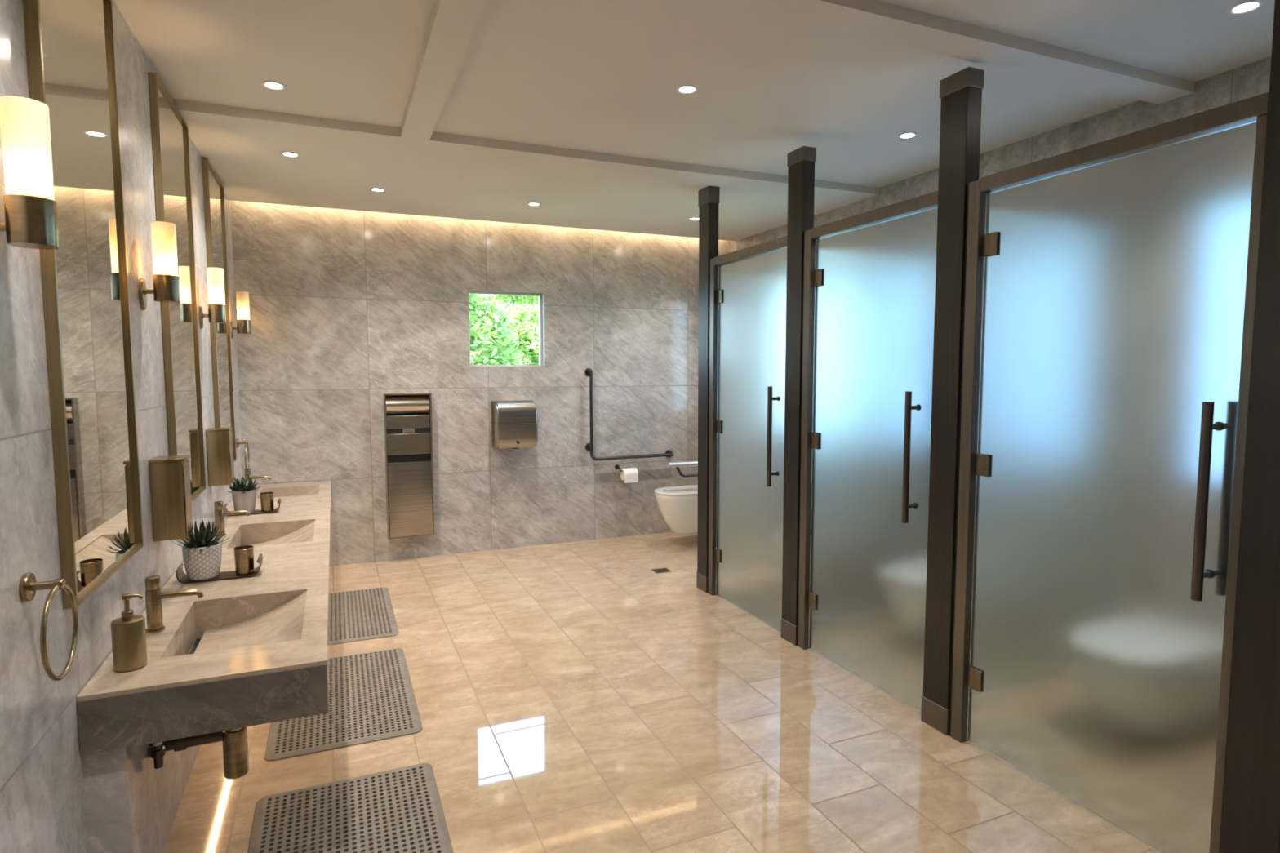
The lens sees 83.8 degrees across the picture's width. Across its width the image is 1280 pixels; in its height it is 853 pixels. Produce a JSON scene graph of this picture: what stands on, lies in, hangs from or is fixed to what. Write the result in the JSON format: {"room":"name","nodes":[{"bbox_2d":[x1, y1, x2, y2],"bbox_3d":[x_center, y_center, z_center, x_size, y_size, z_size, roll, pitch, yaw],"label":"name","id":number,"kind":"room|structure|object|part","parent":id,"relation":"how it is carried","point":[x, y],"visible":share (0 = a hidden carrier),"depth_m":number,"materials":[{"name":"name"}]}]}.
{"room":"public restroom","nodes":[
{"label":"public restroom","id":0,"kind":"room"},
{"bbox_2d":[0,0,242,852],"bbox_3d":[-1.660,-0.155,2.003,0.200,3.000,7.200,-2,5,-23],"label":"wall","id":1,"kind":"structure","parent":0,"point":[42,808],"depth_m":1.70,"materials":[{"name":"stone"}]},
{"bbox_2d":[0,95,59,249],"bbox_3d":[-1.257,-0.493,1.440,0.121,0.317,0.083,-2,5,-23],"label":"wall sconce","id":2,"kind":"object","parent":1,"relation":"attached to","point":[30,208],"visible":1,"depth_m":1.42,"materials":[{"name":"white glass"}]},
{"bbox_3d":[-1.287,-0.402,1.435,0.040,0.026,0.026,-2,5,-23],"label":"arm","id":3,"kind":"part","parent":2,"relation":"part of","materials":[{"name":"gold metal"}]},
{"bbox_3d":[-1.239,-0.555,1.443,0.077,0.194,0.077,-2,5,-23],"label":"lamp shade","id":4,"kind":"part","parent":2,"relation":"part of","materials":[{"name":"white glass"}]},
{"bbox_2d":[19,572,78,680],"bbox_3d":[-1.306,0.439,1.566,0.070,0.239,0.210,-2,5,-23],"label":"towel ring","id":5,"kind":"object","parent":1,"relation":"attached to","point":[28,585],"visible":1,"depth_m":1.56,"materials":[{"name":"gold metal"}]},
{"bbox_3d":[-1.337,0.351,1.559,0.012,0.062,0.062,-2,5,-23],"label":"wall plate","id":6,"kind":"part","parent":5,"relation":"part of","materials":[{"name":"gold metal"}]},
{"bbox_3d":[-1.305,0.350,1.573,0.058,0.024,0.024,-2,5,-23],"label":"post","id":7,"kind":"part","parent":5,"relation":"part of","materials":[{"name":"gold metal"}]},
{"bbox_2d":[22,0,143,608],"bbox_3d":[-1.551,-0.453,2.015,0.028,1.768,0.680,-2,5,-23],"label":"wall mirror","id":8,"kind":"object","parent":1,"relation":"attached to","point":[70,44],"visible":0.85,"depth_m":1.97,"materials":[{"name":"gold metal"}]},
{"bbox_2d":[81,743,200,852],"bbox_3d":[-2.135,0.971,3.586,0.095,0.508,3.685,-2,5,-23],"label":"wall panel","id":9,"kind":"object","parent":1,"relation":"attached to","point":[131,806],"depth_m":1.94,"materials":[{"name":"stone"}]},
{"bbox_2d":[138,221,180,310],"bbox_3d":[-1.760,-0.584,2.614,0.121,0.317,0.083,-2,5,-23],"label":"wall sconce","id":10,"kind":"object","parent":1,"relation":"attached to","point":[166,279],"visible":1,"depth_m":2.59,"materials":[{"name":"white glass"}]},
{"bbox_3d":[-1.791,-0.493,2.608,0.040,0.026,0.026,-2,5,-23],"label":"arm","id":11,"kind":"part","parent":10,"relation":"part of","materials":[{"name":"gold metal"}]},
{"bbox_3d":[-1.743,-0.646,2.616,0.077,0.194,0.077,-2,5,-23],"label":"lamp shade","id":12,"kind":"part","parent":10,"relation":"part of","materials":[{"name":"white glass"}]},
{"bbox_2d":[148,454,192,541],"bbox_3d":[-1.777,0.269,2.708,0.110,0.305,0.133,-2,5,-23],"label":"soap dispenser","id":13,"kind":"object","parent":1,"relation":"attached to","point":[169,475],"visible":1,"depth_m":2.65,"materials":[{"name":"gold metal"}]},
{"bbox_3d":[-1.777,0.123,2.697,0.110,0.013,0.133,-2,5,-23],"label":"lid","id":14,"kind":"part","parent":13,"relation":"part of","materials":[{"name":"gold metal"}]},
{"bbox_3d":[-1.729,0.272,2.729,0.004,0.275,0.113,-2,5,-23],"label":"panel","id":15,"kind":"part","parent":13,"relation":"part of","materials":[{"name":"gold metal"}]},
{"bbox_2d":[148,71,206,501],"bbox_3d":[-2.061,-0.545,3.202,0.028,1.768,0.670,-2,5,-23],"label":"wall mirror","id":16,"kind":"object","parent":1,"relation":"attached to","point":[170,130],"visible":0.75,"depth_m":3.19,"materials":[{"name":"gold metal"}]},
{"bbox_2d":[76,480,331,755],"bbox_3d":[-1.904,0.631,3.648,0.589,0.155,3.703,-2,5,-23],"label":"countertop","id":17,"kind":"structure","parent":1,"relation":"attached to","point":[254,650],"depth_m":2.19,"materials":[{"name":"stone"}]},
{"bbox_2d":[110,593,147,672],"bbox_3d":[-1.442,0.576,2.012,0.080,0.210,0.079,-2,5,-23],"label":"soap bottle","id":18,"kind":"object","parent":17,"relation":"on","point":[128,633],"visible":1,"depth_m":1.99,"materials":[{"name":"gold metal"}]},
{"bbox_2d":[144,575,204,633],"bbox_3d":[-1.513,0.569,2.319,0.167,0.176,0.054,-2,5,-23],"label":"faucet","id":19,"kind":"object","parent":17,"relation":"on","point":[153,595],"visible":0.97,"depth_m":2.28,"materials":[{"name":"gold metal"}]},
{"bbox_3d":[-1.565,0.503,2.291,0.041,0.040,0.041,-2,5,-23],"label":"handle","id":20,"kind":"part","parent":19,"relation":"part of","materials":[{"name":"gold metal"}]},
{"bbox_3d":[-1.494,0.549,2.325,0.125,0.031,0.020,-2,5,-23],"label":"spout","id":21,"kind":"part","parent":19,"relation":"part of","materials":[{"name":"gold metal"}]},
{"bbox_2d":[147,727,248,779],"bbox_3d":[-1.347,0.960,2.184,0.254,0.267,0.093,-2,5,-23],"label":"trap","id":22,"kind":"object","parent":17,"relation":"attached to","point":[235,747],"visible":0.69,"depth_m":2.20,"materials":[{"name":"gold metal"}]},
{"bbox_2d":[222,727,248,779],"bbox_3d":[-1.265,0.957,2.227,0.068,0.267,0.068,-2,5,-23],"label":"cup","id":23,"kind":"object","parent":22,"relation":"on","point":[235,747],"depth_m":2.20,"materials":[{"name":"gold metal"}]},
{"bbox_2d":[175,553,262,583],"bbox_3d":[-1.702,0.576,2.898,0.296,0.066,0.110,-2,5,-23],"label":"tray","id":24,"kind":"object","parent":17,"relation":"on","point":[181,576],"visible":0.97,"depth_m":2.88,"materials":[{"name":"brown metal"}]},
{"bbox_3d":[-1.833,0.564,2.841,0.010,0.010,0.110,-2,5,-23],"label":"handle","id":25,"kind":"part","parent":24,"relation":"part of","materials":[{"name":"gold metal"}]},
{"bbox_2d":[173,520,230,580],"bbox_3d":[-1.756,0.490,2.865,0.201,0.234,0.203,-2,5,-23],"label":"potted plant","id":26,"kind":"object","parent":24,"relation":"in","point":[202,555],"visible":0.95,"depth_m":2.83,"materials":[{"name":"green plant"}]},
{"bbox_3d":[-1.759,0.540,2.871,0.137,0.134,0.137,-2,5,-23],"label":"pot","id":27,"kind":"part","parent":26,"relation":"part of","materials":[{"name":"white ceramic"}]},
{"bbox_2d":[233,545,253,574],"bbox_3d":[-1.625,0.549,2.929,0.072,0.106,0.072,-2,5,-23],"label":"tumbler","id":28,"kind":"object","parent":24,"relation":"on","point":[243,555],"visible":1,"depth_m":2.90,"materials":[{"name":"gold metal"}]},
{"bbox_3d":[-1.573,0.545,2.951,0.012,0.012,0.110,-2,5,-23],"label":"handle","id":29,"kind":"part","parent":24,"relation":"part of","materials":[{"name":"gold metal"}]},
{"bbox_2d":[213,501,250,537],"bbox_3d":[-2.080,0.466,3.638,0.167,0.176,0.054,-2,5,-23],"label":"faucet","id":30,"kind":"object","parent":17,"relation":"on","point":[219,513],"visible":0.9,"depth_m":3.60,"materials":[{"name":"gold metal"}]},
{"bbox_3d":[-2.132,0.400,3.611,0.041,0.040,0.041,-2,5,-23],"label":"handle","id":31,"kind":"part","parent":30,"relation":"part of","materials":[{"name":"gold metal"}]},
{"bbox_3d":[-2.061,0.446,3.645,0.125,0.031,0.020,-2,5,-23],"label":"spout","id":32,"kind":"part","parent":30,"relation":"part of","materials":[{"name":"gold metal"}]},
{"bbox_2d":[188,591,306,654],"bbox_3d":[-1.339,0.727,2.417,0.374,0.146,0.561,-2,5,-23],"label":"basin","id":33,"kind":"object","parent":17,"relation":"in","point":[237,622],"depth_m":2.60,"materials":[{"name":"beige stone"}]},
{"bbox_2d":[223,497,280,515],"bbox_3d":[-2.283,0.474,4.206,0.296,0.066,0.110,-2,5,-23],"label":"tray","id":34,"kind":"object","parent":17,"relation":"on","point":[259,511],"visible":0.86,"depth_m":4.20,"materials":[{"name":"brown metal"}]},
{"bbox_2d":[227,476,260,513],"bbox_3d":[-2.321,0.397,4.183,0.174,0.214,0.172,-2,5,-23],"label":"potted plant","id":35,"kind":"object","parent":34,"relation":"in","point":[243,492],"visible":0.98,"depth_m":4.14,"materials":[{"name":"green plant"}]},
{"bbox_3d":[-2.321,0.437,4.187,0.128,0.134,0.128,-2,5,-23],"label":"pot","id":36,"kind":"part","parent":35,"relation":"part of","materials":[{"name":"grey ceramic"}]},
{"bbox_2d":[260,492,273,511],"bbox_3d":[-2.213,0.447,4.235,0.072,0.106,0.072,-2,5,-23],"label":"tumbler","id":37,"kind":"object","parent":34,"relation":"on","point":[266,498],"visible":1,"depth_m":4.21,"materials":[{"name":"gold metal"}]},
{"bbox_2d":[244,467,271,480],"bbox_3d":[-2.608,0.370,4.866,0.167,0.176,0.054,-2,5,-23],"label":"faucet","id":38,"kind":"object","parent":17,"relation":"on","point":[247,471],"visible":0.67,"depth_m":4.83,"materials":[{"name":"gold metal"}]},
{"bbox_3d":[-2.659,0.304,4.839,0.041,0.040,0.041,-2,5,-23],"label":"handle","id":39,"kind":"part","parent":38,"relation":"part of","materials":[{"name":"gold metal"}]},
{"bbox_3d":[-2.588,0.351,4.873,0.125,0.031,0.020,-2,5,-23],"label":"spout","id":40,"kind":"part","parent":38,"relation":"part of","materials":[{"name":"gold metal"}]},
{"bbox_2d":[247,520,315,546],"bbox_3d":[-1.892,0.626,3.704,0.374,0.146,0.571,-2,5,-23],"label":"basin","id":41,"kind":"object","parent":17,"relation":"in","point":[279,532],"depth_m":3.93,"materials":[{"name":"beige stone"}]},
{"bbox_2d":[301,485,319,495],"bbox_3d":[-2.435,0.528,4.969,0.374,0.146,0.451,-2,5,-23],"label":"basin","id":42,"kind":"object","parent":17,"relation":"in","point":[305,490],"depth_m":5.20,"materials":[{"name":"beige stone"}]},
{"bbox_2d":[199,266,226,328],"bbox_3d":[-2.252,-0.674,3.759,0.121,0.317,0.083,-2,5,-23],"label":"wall sconce","id":43,"kind":"object","parent":1,"relation":"attached to","point":[215,282],"visible":1,"depth_m":3.73,"materials":[{"name":"white glass"}]},
{"bbox_3d":[-2.283,-0.583,3.753,0.040,0.026,0.026,-2,5,-23],"label":"arm","id":44,"kind":"part","parent":43,"relation":"part of","materials":[{"name":"gold metal"}]},
{"bbox_3d":[-2.235,-0.736,3.762,0.077,0.194,0.077,-2,5,-23],"label":"lamp shade","id":45,"kind":"part","parent":43,"relation":"part of","materials":[{"name":"white glass"}]},
{"bbox_2d":[201,158,236,462],"bbox_3d":[-2.549,-0.634,4.338,0.028,1.768,0.650,-2,5,-23],"label":"wall mirror","id":46,"kind":"object","parent":1,"relation":"attached to","point":[213,188],"visible":0.6,"depth_m":4.29,"materials":[{"name":"gold metal"}]},
{"bbox_2d":[205,426,234,486],"bbox_3d":[-2.281,0.162,3.880,0.110,0.305,0.133,-2,5,-23],"label":"soap dispenser","id":47,"kind":"object","parent":1,"relation":"attached to","point":[220,451],"visible":1,"depth_m":3.83,"materials":[{"name":"gold metal"}]},
{"bbox_3d":[-2.281,0.017,3.869,0.110,0.013,0.133,-2,5,-23],"label":"lid","id":48,"kind":"part","parent":47,"relation":"part of","materials":[{"name":"gold metal"}]},
{"bbox_3d":[-2.233,0.166,3.901,0.004,0.275,0.113,-2,5,-23],"label":"panel","id":49,"kind":"part","parent":47,"relation":"part of","materials":[{"name":"gold metal"}]},
{"bbox_2d":[230,291,251,338],"bbox_3d":[-2.733,-0.761,4.877,0.121,0.317,0.083,-2,5,-23],"label":"wall sconce","id":50,"kind":"object","parent":1,"relation":"attached to","point":[243,322],"visible":0.99,"depth_m":4.85,"materials":[{"name":"white glass"}]},
{"bbox_3d":[-2.716,-0.823,4.880,0.077,0.194,0.077,-2,5,-23],"label":"lamp shade","id":51,"kind":"part","parent":50,"relation":"part of","materials":[{"name":"white glass"}]},
{"bbox_2d":[235,438,249,468],"bbox_3d":[-2.766,0.204,4.969,0.070,0.239,0.210,-2,5,-23],"label":"towel ring","id":52,"kind":"object","parent":1,"relation":"attached to","point":[237,442],"visible":0.82,"depth_m":4.96,"materials":[{"name":"gold metal"}]},
{"bbox_3d":[-2.797,0.116,4.962,0.012,0.062,0.062,-2,5,-23],"label":"wall plate","id":53,"kind":"part","parent":52,"relation":"part of","materials":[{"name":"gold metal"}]},
{"bbox_3d":[-2.766,0.115,4.975,0.058,0.024,0.024,-2,5,-23],"label":"post","id":54,"kind":"part","parent":52,"relation":"part of","materials":[{"name":"gold metal"}]},
{"bbox_2d":[230,200,730,566],"bbox_3d":[-0.976,-0.477,6.090,4.285,3.000,0.200,-2,5,-23],"label":"wall","id":55,"kind":"structure","parent":0,"point":[348,308],"depth_m":5.79,"materials":[{"name":"stone"}]},
{"bbox_2d":[382,392,435,539],"bbox_3d":[-1.818,0.305,5.623,0.352,1.135,0.106,-2,5,-23],"label":"paper towel dispenser","id":56,"kind":"object","parent":55,"relation":"attached to","point":[407,416],"visible":1,"depth_m":5.59,"materials":[{"name":"metal"}]},
{"bbox_2d":[385,395,429,415],"bbox_3d":[-1.818,-0.167,5.583,0.320,0.153,0.085,-2,5,-23],"label":"hood","id":57,"kind":"object","parent":56,"relation":"attached to","point":[395,405],"depth_m":5.57,"materials":[{"name":"metal"}]},
{"bbox_3d":[-1.822,-0.038,5.604,0.324,0.102,0.062,-2,5,-23],"label":"door","id":58,"kind":"part","parent":56,"relation":"part of","materials":[{"name":"metal"}]},
{"bbox_3d":[-1.820,0.136,5.613,0.324,0.165,0.072,-2,5,-23],"label":"door","id":59,"kind":"part","parent":56,"relation":"part of","materials":[{"name":"metal"}]},
{"bbox_2d":[468,290,542,367],"bbox_3d":[-1.131,-0.810,5.987,0.630,0.620,0.040,-2,5,-23],"label":"window","id":60,"kind":"structure","parent":55,"relation":"in","point":[540,295],"depth_m":6.02,"materials":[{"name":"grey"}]},
{"bbox_2d":[491,400,537,448],"bbox_3d":[-1.030,-0.013,5.884,0.350,0.394,0.201,-2,5,-23],"label":"dryer","id":61,"kind":"object","parent":55,"relation":"attached to","point":[514,424],"visible":1,"depth_m":5.80,"materials":[{"name":"metal"}]},
{"bbox_2d":[614,464,622,471],"bbox_3d":[-0.123,0.370,6.372,0.190,0.056,0.076,-2,5,-23],"label":"toilet paper holder","id":62,"kind":"object","parent":55,"relation":"attached to","point":[616,467],"visible":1,"depth_m":6.36,"materials":[{"name":"grey metal"}]},
{"bbox_2d":[584,368,673,460],"bbox_3d":[-0.076,-0.108,6.350,0.842,0.823,0.085,-2,5,-23],"label":"grab bar","id":63,"kind":"object","parent":55,"relation":"attached to","point":[588,371],"visible":1,"depth_m":6.20,"materials":[{"name":"grey metal"}]},
{"bbox_2d":[620,467,638,483],"bbox_3d":[-0.097,0.432,6.354,0.130,0.122,0.104,-2,5,-23],"label":"paper roll","id":64,"kind":"object","parent":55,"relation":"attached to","point":[628,475],"visible":1,"depth_m":6.31,"materials":[{"name":"white paper"}]},
{"bbox_2d":[162,532,1160,852],"bbox_3d":[0.312,1.321,2.965,4.485,0.100,7.200,-2,5,-23],"label":"floor","id":65,"kind":"structure","parent":0,"point":[577,696],"depth_m":2.89,"materials":[{"name":"tile"}]},
{"bbox_2d":[264,648,422,760],"bbox_3d":[-1.367,1.241,3.304,0.590,0.010,0.985,-2,5,-23],"label":"floor mat","id":66,"kind":"object","parent":65,"relation":"on","point":[371,697],"visible":0.74,"depth_m":3.12,"materials":[{"name":"rubber"}]},
{"bbox_2d":[247,763,453,852],"bbox_3d":[-0.880,1.329,2.172,0.590,0.010,0.985,-2,5,-23],"label":"floor mat","id":67,"kind":"object","parent":65,"relation":"on","point":[399,810],"visible":1,"depth_m":2.39,"materials":[{"name":"rubber"}]},
{"bbox_2d":[329,586,398,644],"bbox_3d":[-1.833,1.156,4.390,0.590,0.010,0.985,-2,5,-23],"label":"floor mat","id":68,"kind":"object","parent":65,"relation":"on","point":[361,615],"visible":0.62,"depth_m":4.34,"materials":[{"name":"rubber"}]},
{"bbox_2d":[651,568,671,573],"bbox_3d":[0.163,1.082,5.354,0.124,0.003,0.110,-2,5,-23],"label":"floor drain","id":69,"kind":"object","parent":65,"relation":"on","point":[661,570],"visible":1,"depth_m":5.34,"materials":[{"name":"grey metal"}]},
{"bbox_2d":[696,185,719,595],"bbox_3d":[0.468,-0.221,4.767,0.083,2.690,0.207,-2,5,-23],"label":"post","id":70,"kind":"object","parent":65,"relation":"on","point":[708,197],"visible":0.86,"depth_m":4.73,"materials":[{"name":"brown metal"}]},
{"bbox_2d":[714,235,786,266],"bbox_3d":[0.663,-1.035,4.231,0.058,0.053,0.811,-2,5,-23],"label":"door frame","id":71,"kind":"structure","parent":70,"relation":"attached to","point":[780,243],"depth_m":4.18,"materials":[{"name":"brown metal"}]},
{"bbox_2d":[715,248,786,631],"bbox_3d":[0.634,0.072,4.309,0.092,2.154,0.794,-2,5,-23],"label":"door","id":72,"kind":"structure","parent":70,"relation":"attached to","point":[751,292],"depth_m":4.29,"materials":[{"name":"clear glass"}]},
{"bbox_3d":[0.749,0.057,4.016,0.074,0.565,0.027,-2,5,-23],"label":"pull handle","id":73,"kind":"part","parent":72,"relation":"part of","materials":[{"name":"grey metal"}]},
{"bbox_2d":[780,146,817,649],"bbox_3d":[0.867,-0.131,3.838,0.083,2.654,0.207,-2,5,-23],"label":"post","id":74,"kind":"object","parent":65,"relation":"on","point":[801,248],"visible":0.91,"depth_m":3.80,"materials":[{"name":"brown metal"}]},
{"bbox_2d":[808,207,937,713],"bbox_3d":[1.040,0.146,3.364,0.092,2.154,0.826,-2,5,-23],"label":"door","id":75,"kind":"structure","parent":74,"relation":"attached to","point":[874,285],"depth_m":3.32,"materials":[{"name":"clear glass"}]},
{"bbox_3d":[1.161,0.131,3.057,0.074,0.565,0.027,-2,5,-23],"label":"pull handle","id":76,"kind":"part","parent":75,"relation":"part of","materials":[{"name":"grey metal"}]},
{"bbox_2d":[920,66,989,742],"bbox_3d":[1.280,-0.056,2.879,0.083,2.654,0.207,-2,5,-23],"label":"post","id":77,"kind":"object","parent":65,"relation":"on","point":[962,205],"visible":0.98,"depth_m":2.85,"materials":[{"name":"brown metal"}]},
{"bbox_2d":[810,191,937,239],"bbox_3d":[1.069,-0.961,3.287,0.058,0.053,0.843,-2,5,-23],"label":"door frame","id":78,"kind":"structure","parent":77,"relation":"attached to","point":[928,201],"depth_m":3.21,"materials":[{"name":"brown metal"}]},
{"bbox_2d":[966,120,1256,852],"bbox_3d":[1.487,0.222,2.396,0.149,2.154,0.870,-2,5,-23],"label":"door","id":79,"kind":"structure","parent":77,"relation":"attached to","point":[1114,291],"depth_m":2.30,"materials":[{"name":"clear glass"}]},
{"bbox_3d":[1.606,0.212,2.020,0.074,0.565,0.027,-2,5,-23],"label":"pull handle","id":80,"kind":"part","parent":79,"relation":"part of","materials":[{"name":"grey metal"}]},
{"bbox_2d":[1208,0,1279,852],"bbox_3d":[1.713,0.023,1.871,0.083,2.654,0.233,-2,5,-23],"label":"post","id":81,"kind":"object","parent":65,"relation":"on","point":[1246,815],"visible":1,"depth_m":1.92,"materials":[{"name":"brown metal"}]},
{"bbox_2d":[980,92,1268,192],"bbox_3d":[1.494,-0.884,2.297,0.058,0.053,0.909,-2,5,-23],"label":"header rail","id":82,"kind":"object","parent":81,"relation":"attached to","point":[1246,110],"depth_m":2.18,"materials":[{"name":"brown metal"}]},
{"bbox_2d":[113,0,1275,240],"bbox_3d":[0.308,-1.540,2.740,4.085,0.260,6.800,-2,5,-23],"label":"ceiling","id":83,"kind":"structure","parent":0,"point":[486,110],"depth_m":3.11,"materials":[{"name":"paint"}]},
{"bbox_2d":[261,80,286,89],"bbox_3d":[-1.585,-1.476,3.089,0.100,0.006,0.100,-2,5,-23],"label":"recessed light","id":84,"kind":"object","parent":83,"relation":"in","point":[273,85],"visible":1,"depth_m":3.08,"materials":[{"name":"white plastic"}]},
{"bbox_2d":[280,151,300,157],"bbox_3d":[-1.923,-1.496,3.924,0.100,0.006,0.100,-2,5,-23],"label":"recessed light","id":85,"kind":"object","parent":83,"relation":"in","point":[287,153],"visible":1,"depth_m":3.91,"materials":[{"name":"white plastic"}]},
{"bbox_2d":[369,187,386,191],"bbox_3d":[-1.724,-1.557,4.692,0.100,0.006,0.100,-2,5,-23],"label":"recessed light","id":86,"kind":"object","parent":83,"relation":"in","point":[376,189],"visible":1,"depth_m":4.69,"materials":[{"name":"white plastic"}]},
{"bbox_2d":[527,202,541,205],"bbox_3d":[-0.757,-1.591,5.105,0.100,0.006,0.100,-2,5,-23],"label":"recessed light","id":87,"kind":"object","parent":83,"relation":"in","point":[528,203],"visible":1,"depth_m":5.09,"materials":[{"name":"white plastic"}]},
{"bbox_2d":[675,84,698,93],"bbox_3d":[0.208,-1.483,3.138,0.100,0.006,0.100,-2,5,-23],"label":"recessed light","id":88,"kind":"object","parent":83,"relation":"in","point":[686,88],"visible":1,"depth_m":3.13,"materials":[{"name":"white plastic"}]},
{"bbox_2d":[688,217,698,220],"bbox_3d":[0.429,-1.633,5.611,0.100,0.006,0.100,-2,5,-23],"label":"recessed light","id":89,"kind":"object","parent":83,"relation":"in","point":[691,218],"visible":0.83,"depth_m":5.61,"materials":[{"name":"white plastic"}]},
{"bbox_2d":[897,131,917,138],"bbox_3d":[1.409,-1.534,3.759,0.100,0.006,0.100,-2,5,-23],"label":"recessed light","id":90,"kind":"object","parent":83,"relation":"in","point":[905,135],"visible":1,"depth_m":3.75,"materials":[{"name":"white plastic"}]},
{"bbox_2d":[1226,0,1264,14],"bbox_3d":[2.066,-1.430,2.434,0.100,0.006,0.100,-2,5,-23],"label":"recessed light","id":91,"kind":"object","parent":83,"relation":"in","point":[1247,6],"visible":1,"depth_m":2.43,"materials":[{"name":"white plastic"}]},
{"bbox_2d":[730,56,1271,252],"bbox_3d":[2.279,-0.293,3.684,0.200,3.000,6.800,-2,5,-23],"label":"wall","id":92,"kind":"structure","parent":0,"point":[1252,79],"depth_m":3.54,"materials":[{"name":"stone"}]},
{"bbox_2d":[653,484,697,533],"bbox_3d":[0.464,0.716,6.147,0.710,0.368,0.372,-2,5,-23],"label":"toilet","id":93,"kind":"object","parent":92,"relation":"attached to","point":[677,506],"visible":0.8,"depth_m":5.96,"materials":[{"name":"white ceramic"}]},
{"bbox_3d":[0.417,0.547,6.114,0.610,0.016,0.372,-2,5,-23],"label":"seat","id":94,"kind":"part","parent":93,"relation":"part of","materials":[{"name":"white plastic"}]},
{"bbox_2d":[667,461,697,477],"bbox_3d":[0.554,0.361,5.918,0.700,0.190,0.070,-2,5,-23],"label":"rail","id":95,"kind":"object","parent":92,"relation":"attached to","point":[677,464],"visible":0.41,"depth_m":5.82,"materials":[{"name":"silver metal"}]},
{"bbox_3d":[0.554,0.302,5.914,0.700,0.041,0.039,-2,5,-23],"label":"rail","id":96,"kind":"part","parent":95,"relation":"part of","materials":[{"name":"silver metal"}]},
{"bbox_3d":[0.581,0.359,5.930,0.640,0.100,0.025,-2,5,-23],"label":"rail","id":97,"kind":"part","parent":95,"relation":"part of","materials":[{"name":"grey metal"}]},
{"label":"outside","id":98,"kind":"structure","parent":0,"visible":0},
{"bbox_3d":[0.005,1.098,7.726,22.000,0.200,30.000,-2,5,-23],"label":"ground","id":99,"kind":"structure","parent":98,"visible":0},
{"bbox_2d":[469,293,522,364],"bbox_3d":[-2.417,-0.547,8.739,2.088,2.931,1.566,-2,5,-23],"label":"bush","id":100,"kind":"object","parent":99,"relation":"on","point":[495,340],"visible":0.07,"depth_m":8.57,"materials":[{"name":"green plant"}]},
{"bbox_2d":[477,302,538,364],"bbox_3d":[-1.645,-0.559,10.815,2.231,2.626,1.540,-2,5,-23],"label":"bush","id":101,"kind":"object","parent":99,"relation":"on","point":[527,337],"visible":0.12,"depth_m":10.37,"materials":[{"name":"green plant"}]},
{"bbox_2d":[488,294,537,311],"bbox_3d":[-1.901,-1.395,11.733,1.860,4.150,1.766,1,5,10],"label":"tree","id":102,"kind":"object","parent":99,"relation":"on","point":[519,300],"visible":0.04,"depth_m":11.42,"materials":[{"name":"green plant"}]}
]}

